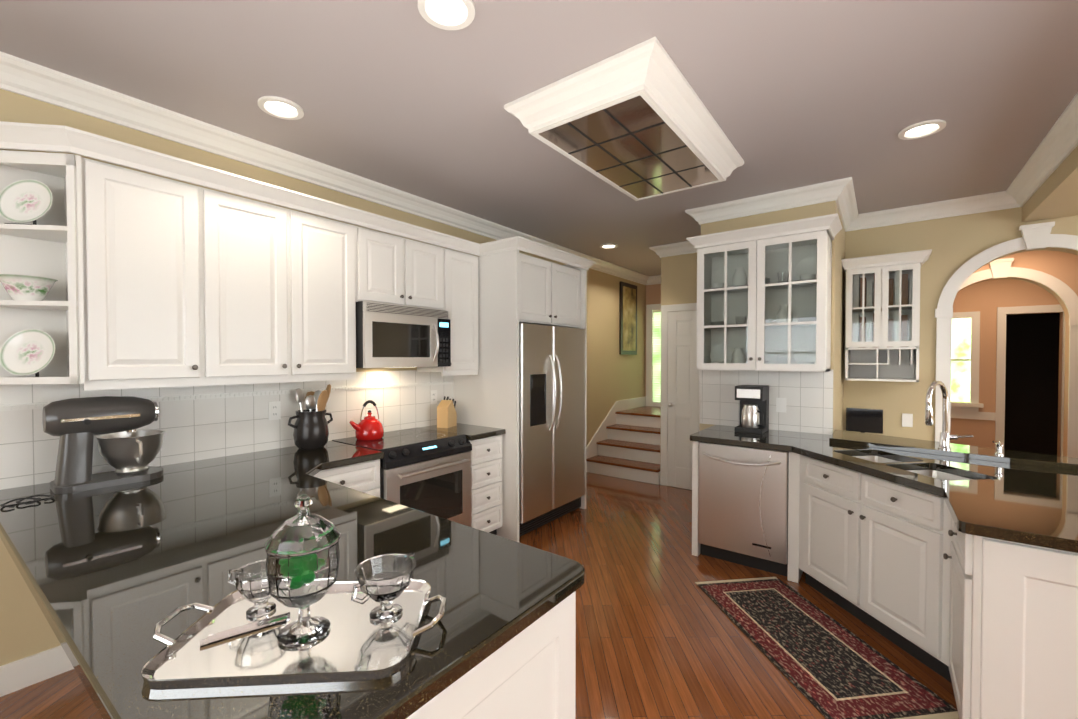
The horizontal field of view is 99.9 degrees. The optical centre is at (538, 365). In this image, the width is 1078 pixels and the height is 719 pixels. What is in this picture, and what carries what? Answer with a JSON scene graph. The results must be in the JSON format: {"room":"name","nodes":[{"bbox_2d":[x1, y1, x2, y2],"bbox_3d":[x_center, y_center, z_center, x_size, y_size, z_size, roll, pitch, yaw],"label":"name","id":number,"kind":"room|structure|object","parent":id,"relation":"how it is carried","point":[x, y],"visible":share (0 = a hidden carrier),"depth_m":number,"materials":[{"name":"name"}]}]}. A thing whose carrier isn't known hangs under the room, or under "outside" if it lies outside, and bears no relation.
{"room":"kitchen","nodes":[
{"label":"kitchen","id":0,"kind":"room"},
{"bbox_2d":[0,89,645,665],"bbox_3d":[-1.100,0.036,3.777,0.120,2.800,9.440,1,1,37],"label":"wall","id":1,"kind":"structure","parent":0,"point":[614,375],"depth_m":2.95,"materials":[{"name":"beige paint"}]},
{"bbox_2d":[0,645,73,696],"bbox_3d":[-3.029,1.413,1.157,0.015,0.130,2.660,1,1,37],"label":"baseboard","id":2,"kind":"structure","parent":1,"relation":"attached to","point":[22,673],"depth_m":2.07,"materials":[{"name":"white wood"}]},
{"bbox_2d":[48,125,207,388],"bbox_3d":[-1.988,-0.457,2.212,0.350,1.065,0.474,1,1,37],"label":"upper cabinet","id":3,"kind":"object","parent":1,"relation":"attached to","point":[160,281],"depth_m":2.10,"materials":[{"name":"white wood"}]},
{"bbox_2d":[4,220,36,224],"bbox_3d":[-2.229,-0.656,1.975,0.100,0.120,0.090,0,1,-8],"label":"plate stand","id":4,"kind":"object","parent":3,"relation":"on","point":[35,222],"visible":0.08,"depth_m":1.94,"materials":[{"name":"black metal"}]},
{"bbox_2d":[0,179,52,222],"bbox_3d":[-2.228,-0.711,1.970,0.210,0.210,0.020,0,-13,-8],"label":"plate","id":5,"kind":"object","parent":4,"relation":"on","point":[26,200],"visible":1,"depth_m":1.97,"materials":[{"name":"white ceramic"}]},
{"bbox_2d":[0,274,57,300],"bbox_3d":[-2.228,-0.328,1.971,0.184,0.105,0.184,1,1,37],"label":"bowl","id":6,"kind":"object","parent":3,"relation":"on","point":[26,287],"visible":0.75,"depth_m":1.93,"materials":[{"name":"white ceramic"}]},
{"bbox_2d":[0,370,453,489],"bbox_3d":[-1.579,0.293,3.036,0.020,0.480,2.655,1,1,37],"label":"backsplash","id":7,"kind":"structure","parent":1,"relation":"attached to","point":[195,423],"depth_m":2.65,"materials":[{"name":"tile"}]},
{"bbox_2d":[268,401,280,419],"bbox_3d":[-1.688,0.290,2.890,0.007,0.116,0.072,1,1,37],"label":"electrical outlet","id":8,"kind":"object","parent":1,"relation":"attached to","point":[274,410],"visible":1,"depth_m":2.89,"materials":[{"name":"white plastic"}]},
{"bbox_2d":[204,165,359,380],"bbox_3d":[-1.588,-0.465,2.739,0.347,1.065,0.850,1,1,37],"label":"upper cabinet","id":9,"kind":"object","parent":1,"relation":"attached to","point":[284,283],"depth_m":2.58,"materials":[{"name":"white wood"}]},
{"bbox_2d":[0,51,647,284],"bbox_3d":[-1.010,-1.304,3.687,0.105,0.118,9.200,1,1,37],"label":"crown molding","id":10,"kind":"structure","parent":1,"relation":"attached to","point":[20,76],"depth_m":2.61,"materials":[{"name":"white wood"}]},
{"bbox_2d":[360,210,447,309],"bbox_3d":[-1.106,-0.718,3.367,0.347,0.580,0.740,1,1,37],"label":"upper cabinet","id":11,"kind":"object","parent":1,"relation":"attached to","point":[394,269],"depth_m":3.24,"materials":[{"name":"white wood"}]},
{"bbox_2d":[356,301,450,367],"bbox_3d":[-1.053,-0.205,3.334,0.477,0.440,0.732,1,1,37],"label":"microwave","id":12,"kind":"object","parent":11,"relation":"attached to","point":[393,336],"visible":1,"depth_m":3.15,"materials":[{"name":"silver metal"}]},
{"bbox_2d":[430,390,436,403],"bbox_3d":[-0.908,0.274,3.911,0.007,0.116,0.072,1,1,37],"label":"electrical outlet","id":13,"kind":"object","parent":1,"relation":"attached to","point":[433,396],"visible":1,"depth_m":3.90,"materials":[{"name":"white plastic"}]},
{"bbox_2d":[417,237,483,372],"bbox_3d":[-0.763,-0.482,3.820,0.347,1.065,0.390,1,1,37],"label":"upper cabinet","id":14,"kind":"object","parent":1,"relation":"attached to","point":[465,271],"depth_m":3.74,"materials":[{"name":"white wood"}]},
{"bbox_2d":[484,237,583,332],"bbox_3d":[-0.170,-0.697,4.288,0.717,0.650,1.010,1,1,37],"label":"upper cabinet","id":15,"kind":"object","parent":1,"relation":"attached to","point":[519,287],"depth_m":3.83,"materials":[{"name":"white wood"}]},
{"bbox_2d":[586,396,645,471],"bbox_3d":[1.151,0.956,6.627,0.016,0.870,1.958,1,1,37],"label":"trim","id":16,"kind":"structure","parent":1,"relation":"attached to","point":[600,434],"depth_m":6.41,"materials":[{"name":"white wood"}]},
{"bbox_2d":[619,281,636,354],"bbox_3d":[1.358,-0.698,6.858,0.032,1.070,0.540,1,1,37],"label":"framed picture","id":17,"kind":"object","parent":1,"relation":"attached to","point":[627,318],"visible":1,"depth_m":6.80,"materials":[{"name":"brown"}]},
{"bbox_2d":[0,472,956,718],"bbox_3d":[2.587,1.476,3.175,6.740,0.060,12.920,1,1,37],"label":"floor","id":18,"kind":"structure","parent":0,"point":[660,634],"depth_m":2.45,"materials":[{"name":"brown wood"}]},
{"bbox_2d":[314,459,379,497],"bbox_3d":[-1.389,1.014,2.801,0.617,0.876,0.543,1,1,37],"label":"base cabinet","id":19,"kind":"object","parent":18,"relation":"on","point":[364,477],"depth_m":2.70,"materials":[{"name":"white wood"}]},
{"bbox_2d":[248,441,383,470],"bbox_3d":[-1.314,0.558,2.736,0.804,0.040,0.543,1,1,37],"label":"countertop","id":20,"kind":"structure","parent":19,"relation":"on","point":[334,454],"depth_m":2.70,"materials":[{"name":"stone"}]},
{"bbox_2d":[288,384,332,449],"bbox_3d":[-1.484,0.330,2.942,0.222,0.408,0.291,1,1,37],"label":"utensil crock","id":21,"kind":"object","parent":20,"relation":"on","point":[311,429],"visible":1,"depth_m":2.88,"materials":[{"name":"grey ceramic"}]},
{"bbox_2d":[332,427,471,526],"bbox_3d":[-0.957,0.985,3.281,0.713,0.919,0.736,1,1,37],"label":"range","id":22,"kind":"object","parent":18,"relation":"on","point":[429,471],"visible":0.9,"depth_m":3.13,"materials":[{"name":"silver metal"}]},
{"bbox_2d":[349,400,383,439],"bbox_3d":[-1.236,0.388,3.238,0.196,0.276,0.252,1,1,37],"label":"kettle","id":23,"kind":"object","parent":22,"relation":"on","point":[369,427],"visible":1,"depth_m":3.20,"materials":[{"name":"red metal"}]},
{"bbox_2d":[469,435,501,534],"bbox_3d":[-0.654,0.999,3.763,0.617,0.876,0.391,1,1,37],"label":"base cabinet","id":24,"kind":"object","parent":18,"relation":"on","point":[486,452],"depth_m":3.58,"materials":[{"name":"white wood"}]},
{"bbox_2d":[419,423,505,440],"bbox_3d":[-0.644,0.542,3.748,0.642,0.040,0.391,1,1,37],"label":"countertop","id":25,"kind":"structure","parent":24,"relation":"on","point":[472,432],"depth_m":3.63,"materials":[{"name":"stone"}]},
{"bbox_2d":[437,396,456,427],"bbox_3d":[-0.778,0.393,3.853,0.100,0.254,0.182,0,1,17],"label":"knife block","id":26,"kind":"object","parent":25,"relation":"on","point":[446,415],"visible":1,"depth_m":3.78,"materials":[{"name":"brown wood"}]},
{"bbox_2d":[406,591,575,718],"bbox_3d":[-1.061,1.031,1.731,2.437,0.875,0.670,1,1,37],"label":"base cabinet","id":27,"kind":"object","parent":18,"relation":"on","point":[528,672],"depth_m":1.08,"materials":[{"name":"white wood"}]},
{"bbox_2d":[0,453,584,718],"bbox_3d":[-1.132,0.575,1.614,2.457,0.040,1.020,1,1,37],"label":"countertop","id":28,"kind":"structure","parent":27,"relation":"on","point":[112,576],"depth_m":1.23,"materials":[{"name":"stone"}]},
{"bbox_2d":[0,495,54,507],"bbox_3d":[-2.054,0.545,1.821,0.121,0.013,0.147,1,1,37],"label":"cord","id":29,"kind":"object","parent":28,"relation":"on","point":[22,499],"visible":0.98,"depth_m":1.83,"materials":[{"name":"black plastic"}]},
{"bbox_2d":[42,396,164,493],"bbox_3d":[-1.992,0.346,2.101,0.310,0.403,0.415,1,1,37],"label":"stand mixer","id":30,"kind":"object","parent":28,"relation":"on","point":[76,425],"visible":1,"depth_m":2.06,"materials":[{"name":"grey metal"}]},
{"bbox_2d":[141,580,446,688],"bbox_3d":[-0.493,0.544,0.969,0.579,0.042,0.335,0,1,-4],"label":"tray","id":31,"kind":"object","parent":28,"relation":"on","point":[226,641],"visible":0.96,"depth_m":0.91,"materials":[{"name":"white metal"}]},
{"bbox_2d":[228,560,275,617],"bbox_3d":[-0.640,0.511,1.036,0.122,0.097,0.103,1,1,37],"label":"crystal bowl","id":32,"kind":"object","parent":31,"relation":"on","point":[250,582],"visible":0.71,"depth_m":1.01,"materials":[{"name":"clear glass"}]},
{"bbox_2d":[264,494,340,646],"bbox_3d":[-0.492,0.415,0.947,0.142,0.292,0.142,1,1,37],"label":"candy jar","id":33,"kind":"object","parent":31,"relation":"on","point":[303,554],"visible":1,"depth_m":0.91,"materials":[{"name":"clear glass"}]},
{"bbox_2d":[351,552,416,622],"bbox_3d":[-0.344,0.506,1.018,0.134,0.108,0.192,1,1,37],"label":"crystal bowl","id":34,"kind":"object","parent":31,"relation":"on","point":[384,581],"visible":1,"depth_m":1.00,"materials":[{"name":"clear glass"}]},
{"bbox_2d":[519,323,584,536],"bbox_3d":[-0.120,0.528,4.270,0.839,1.760,0.990,1,1,37],"label":"fridge","id":35,"kind":"object","parent":18,"relation":"on","point":[551,423],"visible":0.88,"depth_m":3.97,"materials":[{"name":"silver metal"}]},
{"bbox_2d":[586,406,660,484],"bbox_3d":[1.573,1.035,6.358,0.982,0.720,1.877,1,1,37],"label":"stairs","id":36,"kind":"structure","parent":18,"relation":"on","point":[629,447],"depth_m":5.94,"materials":[{"name":"white wood"}]},
{"bbox_2d":[698,442,788,576],"bbox_3d":[1.590,1.008,3.427,0.596,0.868,0.678,1,1,37],"label":"dishwasher","id":37,"kind":"object","parent":18,"relation":"on","point":[742,505],"visible":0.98,"depth_m":3.20,"materials":[{"name":"silver metal"}]},
{"bbox_2d":[698,579,957,718],"bbox_3d":[1.407,1.453,2.446,0.580,0.008,1.150,0,1,-8],"label":"rug","id":38,"kind":"object","parent":18,"relation":"on","point":[826,665],"visible":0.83,"depth_m":2.26,"materials":[{"name":"fabric"}]},
{"bbox_2d":[695,577,958,718],"bbox_3d":[1.407,1.455,2.446,0.580,0.004,1.222,0,1,-8],"label":"fringe","id":39,"kind":"object","parent":38,"relation":"attached to","point":[950,715],"visible":0.7,"depth_m":1.90,"materials":[{"name":"beige"}]},
{"bbox_2d":[692,441,1077,718],"bbox_3d":[1.844,1.018,2.594,2.105,0.875,1.932,1,1,37],"label":"base cabinet","id":40,"kind":"object","parent":18,"relation":"on","point":[987,627],"visible":0.79,"depth_m":2.07,"materials":[{"name":"white wood"}]},
{"bbox_2d":[690,425,1077,552],"bbox_3d":[1.857,0.545,2.582,2.160,0.070,1.984,1,1,37],"label":"countertop","id":41,"kind":"structure","parent":40,"relation":"on","point":[1028,498],"depth_m":2.30,"materials":[{"name":"stone"}]},
{"bbox_2d":[734,385,768,433],"bbox_3d":[1.698,0.343,3.601,0.207,0.360,0.253,1,1,37],"label":"coffee maker","id":42,"kind":"object","parent":41,"relation":"on","point":[754,410],"visible":1,"depth_m":3.53,"materials":[{"name":"black plastic"}]},
{"bbox_2d":[925,381,972,449],"bbox_3d":[2.412,0.300,2.665,0.226,0.418,0.234,1,1,37],"label":"faucet","id":43,"kind":"object","parent":41,"relation":"on","point":[946,437],"visible":1,"depth_m":2.71,"materials":[{"name":"silver metal"}]},
{"bbox_2d":[992,441,1003,455],"bbox_3d":[2.610,0.469,2.574,0.054,0.082,0.063,1,1,37],"label":"soap pump","id":44,"kind":"object","parent":41,"relation":"on","point":[998,445],"visible":1,"depth_m":2.57,"materials":[{"name":"silver metal"}]},
{"bbox_3d":[2.985,1.054,3.895,0.648,0.760,0.478,1,1,37],"label":"desk","id":45,"kind":"object","parent":18,"relation":"on","visible":0},
{"bbox_2d":[846,408,882,433],"bbox_3d":[2.943,0.530,4.096,0.270,0.278,0.120,1,1,37],"label":"monitor","id":46,"kind":"object","parent":45,"relation":"on","point":[861,420],"visible":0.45,"depth_m":4.07,"materials":[{"name":"black plastic"}]},
{"bbox_2d":[0,0,1077,275],"bbox_3d":[2.587,-1.394,3.129,6.740,0.080,12.920,1,1,37],"label":"ceiling","id":47,"kind":"structure","parent":0,"point":[408,98],"depth_m":2.13,"materials":[{"name":"grey paint"}]},
{"bbox_2d":[258,96,303,119],"bbox_3d":[-1.339,-1.334,2.353,0.210,0.013,0.210,1,1,37],"label":"recessed light","id":48,"kind":"object","parent":47,"relation":"in","point":[280,107],"visible":1,"depth_m":2.35,"materials":[{"name":"white"}]},
{"bbox_2d":[418,0,474,29],"bbox_3d":[-0.343,-1.323,1.681,0.210,0.013,0.210,1,1,37],"label":"recessed light","id":49,"kind":"object","parent":47,"relation":"in","point":[451,14],"visible":1,"depth_m":1.70,"materials":[{"name":"white"}]},
{"bbox_2d":[600,244,617,248],"bbox_3d":[0.811,-1.380,5.253,0.210,0.013,0.210,1,1,37],"label":"recessed light","id":50,"kind":"object","parent":47,"relation":"in","point":[607,246],"visible":1,"depth_m":5.27,"materials":[{"name":"white"}]},
{"bbox_2d":[504,36,743,200],"bbox_3d":[0.588,-1.276,2.663,0.820,0.138,1.460,1,1,37],"label":"ceiling light","id":51,"kind":"object","parent":47,"relation":"attached to","point":[637,122],"visible":1,"depth_m":2.31,"materials":[{"name":"white wood"}]},
{"bbox_2d":[898,119,945,139],"bbox_3d":[2.176,-1.337,2.576,0.210,0.013,0.210,1,1,37],"label":"recessed light","id":52,"kind":"object","parent":47,"relation":"in","point":[922,129],"visible":0.98,"depth_m":2.57,"materials":[{"name":"white"}]},
{"bbox_2d":[1022,146,1077,221],"bbox_3d":[1.689,-1.192,0.497,0.370,0.240,7.400,1,1,37],"label":"ceiling beam","id":53,"kind":"structure","parent":47,"relation":"attached to","point":[1055,195],"depth_m":3.04,"materials":[{"name":"beige paint"}]},
{"bbox_2d":[645,284,660,395],"bbox_3d":[2.204,-0.017,7.117,1.080,2.800,0.120,1,1,37],"label":"wall","id":54,"kind":"structure","parent":0,"point":[653,294],"depth_m":7.31,"materials":[{"name":"beige paint"}]},
{"bbox_2d":[646,304,660,406],"bbox_3d":[2.123,-0.156,7.074,0.940,1.640,0.039,1,1,37],"label":"window","id":55,"kind":"structure","parent":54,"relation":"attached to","point":[653,358],"depth_m":7.28,"materials":[{"name":"white glass"}]},
{"bbox_2d":[648,275,660,284],"bbox_3d":[2.100,-1.357,7.033,0.750,0.118,0.105,1,1,37],"label":"crown molding","id":56,"kind":"structure","parent":54,"relation":"attached to","point":[652,280],"depth_m":7.22,"materials":[{"name":"white wood"}]},
{"bbox_2d":[700,201,844,431],"bbox_3d":[2.153,0.030,4.150,1.000,2.800,1.060,1,1,37],"label":"wall","id":57,"kind":"structure","parent":0,"point":[837,283],"depth_m":3.69,"materials":[{"name":"beige paint"}]},
{"bbox_2d":[686,213,841,371],"bbox_3d":[1.729,-0.497,3.536,1.028,1.073,0.411,1,1,37],"label":"upper cabinet","id":58,"kind":"object","parent":57,"relation":"attached to","point":[759,254],"visible":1,"depth_m":3.49,"materials":[{"name":"white wood"}]},
{"bbox_2d":[710,321,727,324],"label":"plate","id":59,"kind":"object","parent":58,"relation":"in","point":[718,322],"depth_m":3.72,"materials":[{"name":"white ceramic"}]},
{"bbox_2d":[710,343,745,362],"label":"plate","id":60,"kind":"object","parent":58,"relation":"in","point":[720,350],"depth_m":3.82,"materials":[{"name":"white ceramic"}]},
{"bbox_2d":[711,267,746,287],"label":"plate","id":61,"kind":"object","parent":58,"relation":"in","point":[737,282],"depth_m":3.79,"materials":[{"name":"white ceramic"}]},
{"bbox_2d":[736,316,745,323],"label":"cup","id":62,"kind":"object","parent":58,"relation":"in","point":[742,320],"depth_m":3.63,"materials":[{"name":"white ceramic"}]},
{"bbox_2d":[777,356,787,363],"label":"cup","id":63,"kind":"object","parent":58,"relation":"in","point":[785,359],"depth_m":3.45,"materials":[{"name":"white ceramic"}]},
{"bbox_2d":[778,272,788,281],"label":"cup","id":64,"kind":"object","parent":58,"relation":"in","point":[785,275],"depth_m":3.44,"materials":[{"name":"white ceramic"}]},
{"bbox_2d":[765,302,815,322],"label":"plate","id":65,"kind":"object","parent":58,"relation":"in","point":[771,319],"depth_m":3.46,"materials":[{"name":"white ceramic"}]},
{"bbox_2d":[794,342,815,363],"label":"plate","id":66,"kind":"object","parent":58,"relation":"in","point":[809,355],"depth_m":3.48,"materials":[{"name":"white ceramic"}]},
{"bbox_2d":[795,257,816,279],"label":"plate","id":67,"kind":"object","parent":58,"relation":"in","point":[802,264],"depth_m":3.46,"materials":[{"name":"white ceramic"}]},
{"bbox_2d":[700,369,832,434],"bbox_3d":[1.829,0.274,3.728,0.998,0.495,0.008,1,1,37],"label":"backsplash","id":68,"kind":"structure","parent":57,"relation":"attached to","point":[808,396],"depth_m":3.64,"materials":[{"name":"tile"}]},
{"bbox_2d":[685,177,855,224],"bbox_3d":[1.800,-1.303,3.665,1.210,0.118,0.105,1,1,37],"label":"crown molding","id":69,"kind":"structure","parent":57,"relation":"attached to","point":[840,190],"depth_m":3.59,"materials":[{"name":"white wood"}]},
{"bbox_2d":[776,398,785,412],"bbox_3d":[1.942,0.318,3.630,0.072,0.116,0.007,1,1,37],"label":"electrical outlet","id":70,"kind":"object","parent":57,"relation":"attached to","point":[780,404],"visible":1,"depth_m":3.63,"materials":[{"name":"white plastic"}]},
{"bbox_2d":[836,199,859,231],"bbox_3d":[2.598,-1.306,3.802,0.105,0.118,1.040,1,1,37],"label":"crown molding","id":71,"kind":"structure","parent":57,"relation":"attached to","point":[848,212],"depth_m":3.92,"materials":[{"name":"white wood"}]},
{"bbox_2d":[660,207,1077,467],"bbox_3d":[3.664,0.037,3.739,5.500,2.800,0.120,1,1,37],"label":"wall","id":72,"kind":"structure","parent":0,"point":[954,243],"depth_m":3.93,"materials":[{"name":"beige paint"}]},
{"bbox_2d":[656,241,696,257],"bbox_3d":[1.688,-1.326,5.085,0.660,0.118,0.105,1,1,37],"label":"crown molding","id":73,"kind":"structure","parent":72,"relation":"attached to","point":[680,248],"depth_m":5.18,"materials":[{"name":"white wood"}]},
{"bbox_2d":[660,303,696,485],"bbox_3d":[1.754,0.357,5.104,0.784,2.115,0.034,1,1,37],"label":"door frame","id":74,"kind":"structure","parent":72,"relation":"attached to","point":[665,309],"depth_m":5.30,"materials":[{"name":"white wood"}]},
{"bbox_2d":[667,310,699,489],"bbox_3d":[1.740,0.398,5.065,0.640,2.025,0.111,1,1,37],"label":"door leaf","id":75,"kind":"structure","parent":72,"relation":"in","point":[683,424],"depth_m":5.17,"materials":[{"name":"white wood"}]},
{"bbox_2d":[841,249,931,381],"bbox_3d":[2.969,-0.393,3.926,0.628,1.053,0.412,1,1,37],"label":"upper cabinet","id":76,"kind":"object","parent":72,"relation":"attached to","point":[882,336],"visible":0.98,"depth_m":3.87,"materials":[{"name":"white wood"}]},
{"bbox_2d":[902,413,912,426],"bbox_3d":[3.237,0.483,3.978,0.072,0.116,0.007,1,1,37],"label":"electrical outlet","id":77,"kind":"object","parent":72,"relation":"attached to","point":[907,420],"visible":1,"depth_m":3.98,"materials":[{"name":"white plastic"}]},
{"bbox_2d":[856,191,1003,229],"bbox_3d":[3.298,-1.306,3.856,0.930,0.118,0.105,1,1,37],"label":"crown molding","id":78,"kind":"structure","parent":72,"relation":"attached to","point":[991,201],"depth_m":3.82,"materials":[{"name":"white wood"}]},
{"bbox_2d":[935,221,1077,457],"bbox_3d":[5.335,0.166,4.241,3.450,2.525,3.057,1,1,37],"label":"trim","id":79,"kind":"structure","parent":72,"relation":"attached to","point":[1037,236],"depth_m":4.27,"materials":[{"name":"white wood"}]},
{"bbox_2d":[1004,92,1077,208],"bbox_3d":[1.500,-1.255,0.640,0.105,0.118,7.400,1,1,37],"label":"crown molding","id":80,"kind":"structure","parent":72,"relation":"attached to","point":[1054,149],"depth_m":2.81,"materials":[{"name":"white wood"}]},
{"bbox_2d":[950,279,1062,455],"bbox_3d":[6.259,0.008,5.532,3.550,2.800,0.120,1,1,37],"label":"wall","id":81,"kind":"structure","parent":0,"point":[986,298],"depth_m":5.82,"materials":[{"name":"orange paint"}]},
{"bbox_2d":[951,311,983,412],"bbox_3d":[5.391,-0.040,6.068,0.820,1.320,0.079,1,1,37],"label":"window","id":82,"kind":"structure","parent":81,"relation":"in","point":[965,353],"depth_m":5.94,"materials":[{"name":"white"}]},
{"bbox_2d":[958,250,1077,456],"bbox_3d":[5.298,0.029,4.191,3.450,2.800,0.120,1,1,37],"label":"wall","id":83,"kind":"structure","parent":0,"point":[1062,266],"depth_m":4.37,"materials":[{"name":"beige paint"}]},
{"bbox_2d":[1004,313,1059,455],"bbox_3d":[7.082,-0.010,6.653,1.400,2.800,0.100,1,1,37],"label":"doorway","id":84,"kind":"structure","parent":0,"point":[1031,382],"depth_m":6.53,"materials":[{"name":"black"}]},
{"bbox_3d":[-2.229,-0.001,1.983,0.131,0.120,0.131,1,1,37],"label":"shelf","id":85,"kind":"object","parent":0,"visible":0},
{"bbox_2d":[0,329,55,375],"bbox_3d":[-2.228,-0.056,1.980,0.210,0.210,0.020,0,-13,-8],"label":"plate","id":86,"kind":"object","parent":85,"relation":"on","point":[27,352],"visible":1,"depth_m":1.98,"materials":[{"name":"white ceramic"}]}
]}

